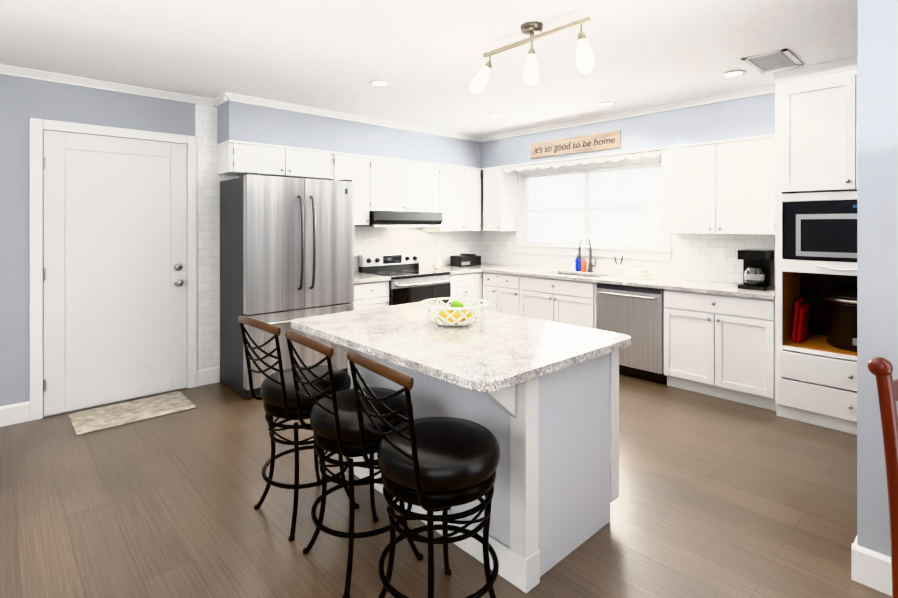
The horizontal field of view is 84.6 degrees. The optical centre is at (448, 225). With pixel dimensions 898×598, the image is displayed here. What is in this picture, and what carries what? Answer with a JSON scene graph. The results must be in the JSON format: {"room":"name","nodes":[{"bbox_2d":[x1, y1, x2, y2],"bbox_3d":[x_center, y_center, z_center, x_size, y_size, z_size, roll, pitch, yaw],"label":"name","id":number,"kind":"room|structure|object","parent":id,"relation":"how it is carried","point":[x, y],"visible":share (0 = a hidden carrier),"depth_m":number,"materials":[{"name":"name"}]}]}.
{"room":"kitchen","nodes":[
{"label":"kitchen","id":0,"kind":"room"},
{"bbox_2d":[0,74,215,416],"bbox_3d":[-2.006,0.145,4.665,6.800,2.550,0.150,0,0,-43],"label":"wall","id":1,"kind":"structure","parent":0,"point":[23,100],"depth_m":3.58,"materials":[{"name":"blue paint"}]},
{"bbox_2d":[0,401,29,426],"bbox_3d":[-3.684,1.352,3.007,1.725,0.140,0.016,0,0,-43],"label":"baseboard","id":2,"kind":"structure","parent":1,"relation":"attached to","point":[11,414],"depth_m":3.53,"materials":[{"name":"white paint"}]},
{"bbox_2d":[0,64,221,106],"bbox_3d":[-3.184,-1.100,3.441,2.990,0.058,0.052,0,0,-43],"label":"crown molding","id":3,"kind":"structure","parent":1,"relation":"attached to","point":[4,69],"depth_m":3.87,"materials":[{"name":"white paint"}]},
{"bbox_2d":[29,118,196,420],"bbox_3d":[-2.637,0.319,3.966,1.121,2.203,0.022,0,0,-43],"label":"door frame","id":4,"kind":"structure","parent":1,"relation":"attached to","point":[37,127],"depth_m":3.63,"materials":[{"name":"white paint"}]},
{"bbox_2d":[43,130,186,415],"bbox_3d":[-2.617,0.352,3.942,0.968,2.113,0.082,0,0,-43],"label":"door","id":5,"kind":"structure","parent":1,"relation":"in","point":[114,269],"depth_m":3.93,"materials":[{"name":"white paint"}]},
{"bbox_2d":[216,140,287,176],"bbox_3d":[-1.805,-0.595,4.516,0.494,0.271,0.322,0,0,-43],"label":"upper cabinet","id":6,"kind":"object","parent":1,"relation":"attached to","point":[235,158],"depth_m":4.38,"materials":[{"name":"white paint"}]},
{"bbox_2d":[284,147,335,179],"bbox_3d":[-1.437,-0.595,4.855,0.509,0.271,0.322,0,0,-43],"label":"upper cabinet","id":7,"kind":"object","parent":1,"relation":"attached to","point":[302,162],"depth_m":4.74,"materials":[{"name":"white paint"}]},
{"bbox_2d":[195,104,479,381],"bbox_3d":[-0.902,0.175,5.575,3.627,2.490,0.008,0,0,-43],"label":"wall tile","id":8,"kind":"structure","parent":1,"relation":"attached to","point":[374,240],"depth_m":4.45,"materials":[{"name":"white tile"}]},
{"bbox_2d":[336,152,371,224],"bbox_3d":[-1.094,-0.366,5.171,0.422,0.731,0.322,0,0,-43],"label":"upper cabinet","id":9,"kind":"object","parent":1,"relation":"attached to","point":[357,168],"depth_m":5.11,"materials":[{"name":"white paint"}]},
{"bbox_2d":[372,156,407,211],"bbox_3d":[-0.763,-0.441,5.477,0.480,0.581,0.322,0,0,-43],"label":"upper cabinet","id":10,"kind":"object","parent":1,"relation":"attached to","point":[389,175],"depth_m":5.36,"materials":[{"name":"white paint"}]},
{"bbox_2d":[408,160,439,212],"bbox_3d":[-0.403,-0.441,5.808,0.499,0.581,0.322,0,0,-43],"label":"upper cabinet","id":11,"kind":"object","parent":1,"relation":"attached to","point":[423,177],"depth_m":5.69,"materials":[{"name":"white paint"}]},
{"bbox_2d":[354,211,442,226],"bbox_3d":[-0.557,-0.065,5.621,0.968,0.166,0.383,0,0,-43],"label":"range hood","id":12,"kind":"object","parent":11,"relation":"attached to","point":[400,219],"visible":0.96,"depth_m":5.43,"materials":[{"name":"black metal"}]},
{"bbox_2d":[423,164,467,230],"bbox_3d":[-0.066,-0.330,6.118,0.416,0.804,0.322,0,0,-43],"label":"upper cabinet","id":13,"kind":"object","parent":1,"relation":"attached to","point":[452,193],"depth_m":6.01,"materials":[{"name":"white paint"}]},
{"bbox_2d":[468,167,481,230],"bbox_3d":[0.204,-0.330,6.368,0.320,0.804,0.322,0,0,-43],"label":"upper cabinet","id":14,"kind":"object","parent":1,"relation":"attached to","point":[474,174],"depth_m":6.26,"materials":[{"name":"white paint"}]},
{"bbox_2d":[217,101,480,167],"bbox_3d":[-0.848,-0.931,5.414,3.120,0.398,0.302,0,0,-43],"label":"soffit","id":15,"kind":"structure","parent":0,"point":[236,121],"depth_m":4.94,"materials":[{"name":"blue paint"}]},
{"bbox_2d":[0,0,857,136],"bbox_3d":[0.416,-1.178,2.035,6.800,0.100,7.300,0,0,-43],"label":"ceiling","id":16,"kind":"structure","parent":0,"point":[427,60],"depth_m":3.15,"materials":[{"name":"paint"}]},
{"bbox_2d":[220,92,479,141],"bbox_3d":[-0.765,-1.101,5.249,3.122,0.058,0.052,0,0,-43],"label":"crown molding","id":17,"kind":"structure","parent":16,"relation":"attached to","point":[221,99],"depth_m":4.91,"materials":[{"name":"white paint"}]},
{"bbox_2d":[369,80,389,86],"bbox_3d":[-0.547,-1.124,3.907,0.167,0.010,0.167,0,0,2],"label":"recessed light","id":18,"kind":"object","parent":16,"relation":"in","point":[381,83],"depth_m":3.90,"materials":[{"name":"white paint"}]},
{"bbox_2d":[470,16,593,93],"bbox_3d":[0.453,-0.957,2.797,0.797,0.341,0.136,0,0,41],"label":"track light","id":19,"kind":"object","parent":16,"relation":"attached to","point":[584,59],"visible":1,"depth_m":2.74,"materials":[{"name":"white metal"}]},
{"bbox_2d":[597,101,615,105],"bbox_3d":[1.461,-1.124,4.575,0.167,0.010,0.167,0,0,2],"label":"recessed light","id":20,"kind":"object","parent":16,"relation":"in","point":[609,103],"depth_m":4.55,"materials":[{"name":"white paint"}]},
{"bbox_2d":[480,84,774,141],"bbox_3d":[1.533,-1.101,5.124,0.052,0.058,3.350,0,0,-43],"label":"crown molding","id":21,"kind":"structure","parent":16,"relation":"attached to","point":[766,89],"depth_m":4.74,"materials":[{"name":"white paint"}]},
{"bbox_2d":[720,70,745,77],"bbox_3d":[2.111,-1.123,3.664,0.167,0.010,0.167,0,0,2],"label":"recessed light","id":22,"kind":"object","parent":16,"relation":"in","point":[728,74],"depth_m":3.65,"materials":[{"name":"white paint"}]},
{"bbox_2d":[741,48,803,72],"bbox_3d":[2.227,-1.122,3.390,0.440,0.012,0.260,0,0,-43],"label":"ceiling vent","id":23,"kind":"object","parent":16,"relation":"in","point":[774,60],"visible":0.98,"depth_m":3.37,"materials":[{"name":"white metal"}]},
{"bbox_2d":[0,374,891,597],"bbox_3d":[0.416,1.472,2.037,6.800,0.100,7.300,0,0,-43],"label":"floor","id":24,"kind":"structure","parent":0,"point":[720,498],"depth_m":2.42,"materials":[{"name":"wood"}]},
{"bbox_2d":[68,391,195,434],"bbox_3d":[-2.408,1.415,3.766,0.750,0.009,0.490,0,0,-43],"label":"rug","id":25,"kind":"object","parent":24,"relation":"on","point":[94,419],"visible":0.96,"depth_m":3.72,"materials":[{"name":"beige fabric"}]},
{"bbox_2d":[220,172,353,398],"bbox_3d":[-1.453,0.496,4.509,0.993,1.848,0.749,0,0,-43],"label":"fridge","id":26,"kind":"object","parent":24,"relation":"on","point":[286,250],"visible":0.85,"depth_m":4.22,"materials":[{"name":"grey metal"}]},
{"bbox_2d":[238,316,358,540],"bbox_3d":[-0.738,0.930,2.459,0.438,0.995,0.503,0,0,44],"label":"stool","id":27,"kind":"object","parent":24,"relation":"on","point":[278,394],"visible":0.69,"depth_m":2.31,"materials":[{"name":"black metal"}]},
{"bbox_2d":[285,330,422,597],"bbox_3d":[-0.398,0.930,2.104,0.503,0.995,0.438,0,0,-41],"label":"stool","id":28,"kind":"object","parent":24,"relation":"on","point":[334,423],"visible":0.88,"depth_m":1.96,"materials":[{"name":"black metal"}]},
{"bbox_2d":[350,281,388,310],"bbox_3d":[-0.978,0.989,5.080,0.455,0.862,0.610,0,0,-43],"label":"base cabinet","id":29,"kind":"object","parent":24,"relation":"on","point":[369,295],"depth_m":4.86,"materials":[{"name":"white paint"}]},
{"bbox_2d":[354,272,390,283],"bbox_3d":[-0.970,0.538,5.068,0.465,0.037,0.642,0,0,-43],"label":"countertop","id":30,"kind":"structure","parent":29,"relation":"on","point":[358,277],"depth_m":4.92,"materials":[{"name":"stone"}]},
{"bbox_2d":[359,252,450,305],"bbox_3d":[-0.466,0.872,5.461,0.800,1.095,0.708,0,0,-43],"label":"stove","id":31,"kind":"object","parent":24,"relation":"on","point":[410,281],"visible":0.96,"depth_m":5.40,"materials":[{"name":"grey metal"}]},
{"bbox_2d":[347,350,499,597],"bbox_3d":[-0.063,0.931,1.748,0.503,0.995,0.438,0,0,-38],"label":"stool","id":32,"kind":"object","parent":24,"relation":"on","point":[431,465],"visible":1,"depth_m":1.63,"materials":[{"name":"black leather"}]},
{"bbox_2d":[451,273,473,306],"bbox_3d":[-0.082,0.988,5.906,0.351,0.862,0.610,0,0,-43],"label":"base cabinet","id":33,"kind":"object","parent":24,"relation":"on","point":[462,285],"depth_m":5.72,"materials":[{"name":"white paint"}]},
{"bbox_2d":[419,265,480,274],"bbox_3d":[-0.021,0.538,5.942,0.496,0.037,0.642,0,0,-43],"label":"countertop","id":34,"kind":"structure","parent":33,"relation":"on","point":[453,269],"depth_m":5.80,"materials":[{"name":"stone"}]},
{"bbox_2d":[433,256,441,268],"bbox_3d":[-0.142,0.443,5.873,0.110,0.150,0.110,0,0,-43],"label":"ornament","id":35,"kind":"object","parent":34,"relation":"on","point":[437,263],"visible":1,"depth_m":5.84,"materials":[{"name":"white ceramic"}]},
{"bbox_2d":[330,341,619,592],"bbox_3d":[0.034,0.991,2.556,0.958,0.862,1.317,0,0,-43],"label":"kitchen island","id":36,"kind":"object","parent":24,"relation":"on","point":[538,399],"depth_m":2.10,"materials":[{"name":"white paint"}]},
{"bbox_2d":[291,301,630,396],"bbox_3d":[-0.008,0.541,2.526,1.040,0.037,1.504,0,0,-43],"label":"island countertop","id":37,"kind":"structure","parent":36,"relation":"on","point":[494,353],"depth_m":2.22,"materials":[{"name":"white stone"}]},
{"bbox_2d":[420,297,488,325],"bbox_3d":[0.029,0.460,2.604,0.365,0.124,0.365,0,0,-43],"label":"fruit bowl","id":38,"kind":"object","parent":37,"relation":"on","point":[456,313],"visible":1,"depth_m":2.52,"materials":[{"name":"white ceramic"}]},
{"bbox_2d":[474,272,481,305],"bbox_3d":[0.077,0.988,6.052,0.306,0.862,0.610,0,0,-43],"label":"base cabinet","id":39,"kind":"object","parent":24,"relation":"on","point":[478,275],"depth_m":5.90,"materials":[{"name":"white paint"}]},
{"bbox_2d":[483,272,490,310],"bbox_3d":[0.724,0.988,6.031,0.610,0.862,0.291,0,0,-43],"label":"base cabinet","id":40,"kind":"object","parent":24,"relation":"on","point":[486,275],"depth_m":5.88,"materials":[{"name":"white paint"}]},
{"bbox_2d":[491,273,558,315],"bbox_3d":[0.896,0.988,5.844,0.610,0.862,0.442,0,0,-43],"label":"base cabinet","id":41,"kind":"object","parent":24,"relation":"on","point":[508,291],"depth_m":5.55,"materials":[{"name":"white paint"}]},
{"bbox_2d":[523,292,595,328],"bbox_3d":[1.323,1.120,5.381,0.610,0.600,0.930,0,0,-43],"label":"base cabinet","id":42,"kind":"object","parent":24,"relation":"on","point":[558,307],"depth_m":5.10,"materials":[{"name":"white paint"}]},
{"bbox_2d":[596,283,666,384],"bbox_3d":[1.847,0.991,4.748,0.661,0.858,0.642,0,0,-43],"label":"dishwasher","id":43,"kind":"object","parent":24,"relation":"on","point":[636,314],"visible":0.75,"depth_m":4.50,"materials":[{"name":"grey metal"}]},
{"bbox_2d":[664,289,775,410],"bbox_3d":[2.387,0.990,4.226,0.610,0.862,0.840,0,0,-43],"label":"base cabinet","id":44,"kind":"object","parent":24,"relation":"on","point":[720,346],"depth_m":3.99,"materials":[{"name":"white paint"}]},
{"bbox_2d":[466,263,774,299],"bbox_3d":[1.423,0.538,5.233,0.667,0.037,3.642,0,0,-43],"label":"countertop","id":45,"kind":"structure","parent":44,"relation":"on","point":[710,287],"depth_m":4.65,"materials":[{"name":"stone"}]},
{"bbox_2d":[450,253,480,266],"bbox_3d":[0.229,0.443,6.349,0.390,0.150,0.202,0,0,-43],"label":"toaster","id":46,"kind":"object","parent":45,"relation":"on","point":[463,260],"visible":1,"depth_m":6.25,"materials":[{"name":"black plastic"}]},
{"bbox_2d":[557,273,597,277],"bbox_3d":[1.368,0.649,5.313,0.424,0.181,0.754,0,0,-43],"label":"sink","id":47,"kind":"object","parent":45,"relation":"in","point":[578,275],"visible":0.02,"depth_m":5.53,"materials":[{"name":"silver metal"}]},
{"bbox_2d":[575,254,585,271],"bbox_3d":[1.485,0.423,5.561,0.053,0.190,0.130,0,0,-43],"label":"soap bottles","id":48,"kind":"object","parent":45,"relation":"on","point":[580,265],"visible":0.92,"depth_m":5.56,"materials":[{"name":"blue plastic"}]},
{"bbox_2d":[578,235,596,271],"bbox_3d":[1.512,0.311,5.385,0.264,0.416,0.114,0,0,-43],"label":"faucet","id":49,"kind":"object","parent":45,"relation":"on","point":[590,265],"visible":1,"depth_m":5.45,"materials":[{"name":"silver metal"}]},
{"bbox_2d":[614,256,622,274],"bbox_3d":[1.791,0.418,5.207,0.068,0.201,0.092,0,0,-43],"label":"utensil crock","id":50,"kind":"object","parent":45,"relation":"on","point":[618,269],"visible":1,"depth_m":5.18,"materials":[{"name":"white ceramic"}]},
{"bbox_2d":[617,268,656,279],"bbox_3d":[1.863,0.476,4.893,0.300,0.085,0.280,0,0,-43],"label":"butter dish","id":51,"kind":"object","parent":45,"relation":"on","point":[638,273],"visible":1,"depth_m":4.83,"materials":[{"name":"white ceramic"}]},
{"bbox_2d":[738,249,773,290],"bbox_3d":[2.530,0.362,4.066,0.240,0.315,0.200,0,0,-43],"label":"coffee maker","id":52,"kind":"object","parent":45,"relation":"on","point":[758,269],"visible":1,"depth_m":4.01,"materials":[{"name":"black plastic"}]},
{"bbox_2d":[773,56,857,434],"bbox_3d":[2.919,0.147,3.584,0.698,2.549,0.805,0,0,-43],"label":"tall cabinet","id":53,"kind":"object","parent":24,"relation":"on","point":[815,161],"visible":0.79,"depth_m":3.52,"materials":[{"name":"white paint"}]},
{"bbox_2d":[792,298,808,342],"bbox_3d":[2.685,0.722,3.765,0.219,0.320,0.071,0,0,-43],"label":"books","id":54,"kind":"object","parent":53,"relation":"on","point":[799,332],"visible":1,"depth_m":3.71,"materials":[{"name":"red paper"}]},
{"bbox_2d":[784,200,856,261],"bbox_3d":[2.861,0.040,3.534,0.474,0.418,0.690,0,0,-43],"label":"microwave","id":55,"kind":"object","parent":53,"relation":"in","point":[823,231],"visible":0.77,"depth_m":3.46,"materials":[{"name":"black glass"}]},
{"bbox_2d":[822,285,856,351],"bbox_3d":[2.977,0.643,3.519,0.404,0.480,0.512,0,0,-43],"label":"slow cooker","id":56,"kind":"object","parent":53,"relation":"in","point":[840,302],"visible":0.4,"depth_m":3.50,"materials":[{"name":"black plastic"}]},
{"bbox_2d":[867,357,897,597],"bbox_3d":[1.642,0.917,1.458,0.502,1.011,0.491,0,0,-29],"label":"dining chair","id":57,"kind":"object","parent":24,"relation":"on","point":[880,369],"visible":1,"depth_m":1.51,"materials":[{"name":"brown wood"}]},
{"bbox_2d":[481,92,774,171],"bbox_3d":[1.560,-0.931,5.355,0.302,0.398,3.652,0,0,-43],"label":"soffit","id":58,"kind":"structure","parent":0,"point":[751,116],"depth_m":4.62,"materials":[{"name":"blue paint"}]},
{"bbox_2d":[531,130,620,158],"bbox_3d":[1.338,-0.868,5.359,0.016,0.175,1.120,0,0,-43],"label":"sign","id":59,"kind":"object","parent":58,"relation":"attached to","point":[610,135],"visible":0.98,"depth_m":5.30,"materials":[{"name":"beige wood"}]},
{"bbox_2d":[535,138,614,152],"bbox_3d":[1.333,-0.859,5.350,0.002,0.099,1.008,0,0,-43],"label":"lettering","id":60,"kind":"object","parent":59,"relation":"attached to","point":[576,145],"visible":1,"depth_m":5.31,"materials":[{"name":"black paint"}]},
{"bbox_2d":[857,0,897,556],"bbox_3d":[2.574,0.148,1.052,0.120,2.550,2.630,0,0,-43],"label":"wall","id":61,"kind":"structure","parent":0,"point":[877,197],"depth_m":1.94,"materials":[{"name":"blue paint"}]},
{"bbox_2d":[851,540,891,595],"bbox_3d":[2.518,1.353,1.013,0.016,0.140,2.646,0,0,-43],"label":"baseboard","id":62,"kind":"structure","parent":61,"relation":"attached to","point":[871,568],"depth_m":1.94,"materials":[{"name":"white paint"}]},
{"bbox_3d":[2.912,0.146,4.234,0.150,2.550,7.150,0,0,-43],"label":"wall","id":63,"kind":"structure","parent":0,"visible":0},
{"bbox_2d":[482,166,517,230],"bbox_3d":[0.662,-0.330,6.314,0.322,0.804,0.321,0,0,-43],"label":"upper cabinet","id":64,"kind":"object","parent":63,"relation":"attached to","point":[500,188],"depth_m":6.20,"materials":[{"name":"white paint"}]},
{"bbox_2d":[514,154,671,260],"bbox_3d":[1.573,-0.188,5.644,0.188,1.075,1.990,0,0,-43],"label":"window","id":65,"kind":"structure","parent":63,"relation":"in","point":[586,203],"depth_m":5.59,"materials":[{"name":"white paint"}]},
{"bbox_2d":[524,162,662,248],"bbox_3d":[1.567,-0.200,5.638,0.035,0.872,1.780,0,0,-43],"label":"window blinds","id":66,"kind":"object","parent":65,"relation":"attached to","point":[640,212],"visible":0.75,"depth_m":5.53,"materials":[{"name":"white paint"}]},
{"bbox_2d":[480,161,774,285],"bbox_3d":[1.674,0.090,5.461,0.008,1.660,3.652,0,0,-43],"label":"wall tile","id":67,"kind":"structure","parent":63,"relation":"attached to","point":[692,256],"depth_m":4.84,"materials":[{"name":"white tile"}]},
{"bbox_2d":[508,241,511,249],"bbox_3d":[0.790,0.264,6.412,0.004,0.110,0.070,0,0,-43],"label":"electrical outlet plate","id":68,"kind":"object","parent":67,"relation":"attached to","point":[509,242],"depth_m":6.41,"materials":[{"name":"white paint"}]},
{"bbox_2d":[715,248,722,259],"bbox_3d":[2.497,0.265,4.558,0.004,0.110,0.070,0,0,-43],"label":"electrical outlet plate","id":69,"kind":"object","parent":67,"relation":"attached to","point":[718,253],"depth_m":4.56,"materials":[{"name":"white paint"}]},
{"bbox_2d":[658,141,713,233],"bbox_3d":[2.271,-0.327,4.567,0.322,0.808,0.480,0,0,-43],"label":"upper cabinet","id":70,"kind":"object","parent":63,"relation":"attached to","point":[688,169],"depth_m":4.45,"materials":[{"name":"white paint"}]},
{"bbox_2d":[502,150,661,171],"bbox_3d":[1.333,-0.676,5.371,0.020,0.060,1.967,0,0,-43],"label":"scalloped valance","id":71,"kind":"object","parent":70,"relation":"attached to","point":[650,154],"visible":0.92,"depth_m":5.22,"materials":[{"name":"white paint"}]},
{"bbox_2d":[714,134,774,234],"bbox_3d":[2.610,-0.326,4.199,0.322,0.808,0.520,0,0,-43],"label":"upper cabinet","id":72,"kind":"object","parent":63,"relation":"attached to","point":[721,187],"depth_m":4.11,"materials":[{"name":"white paint"}]}
]}

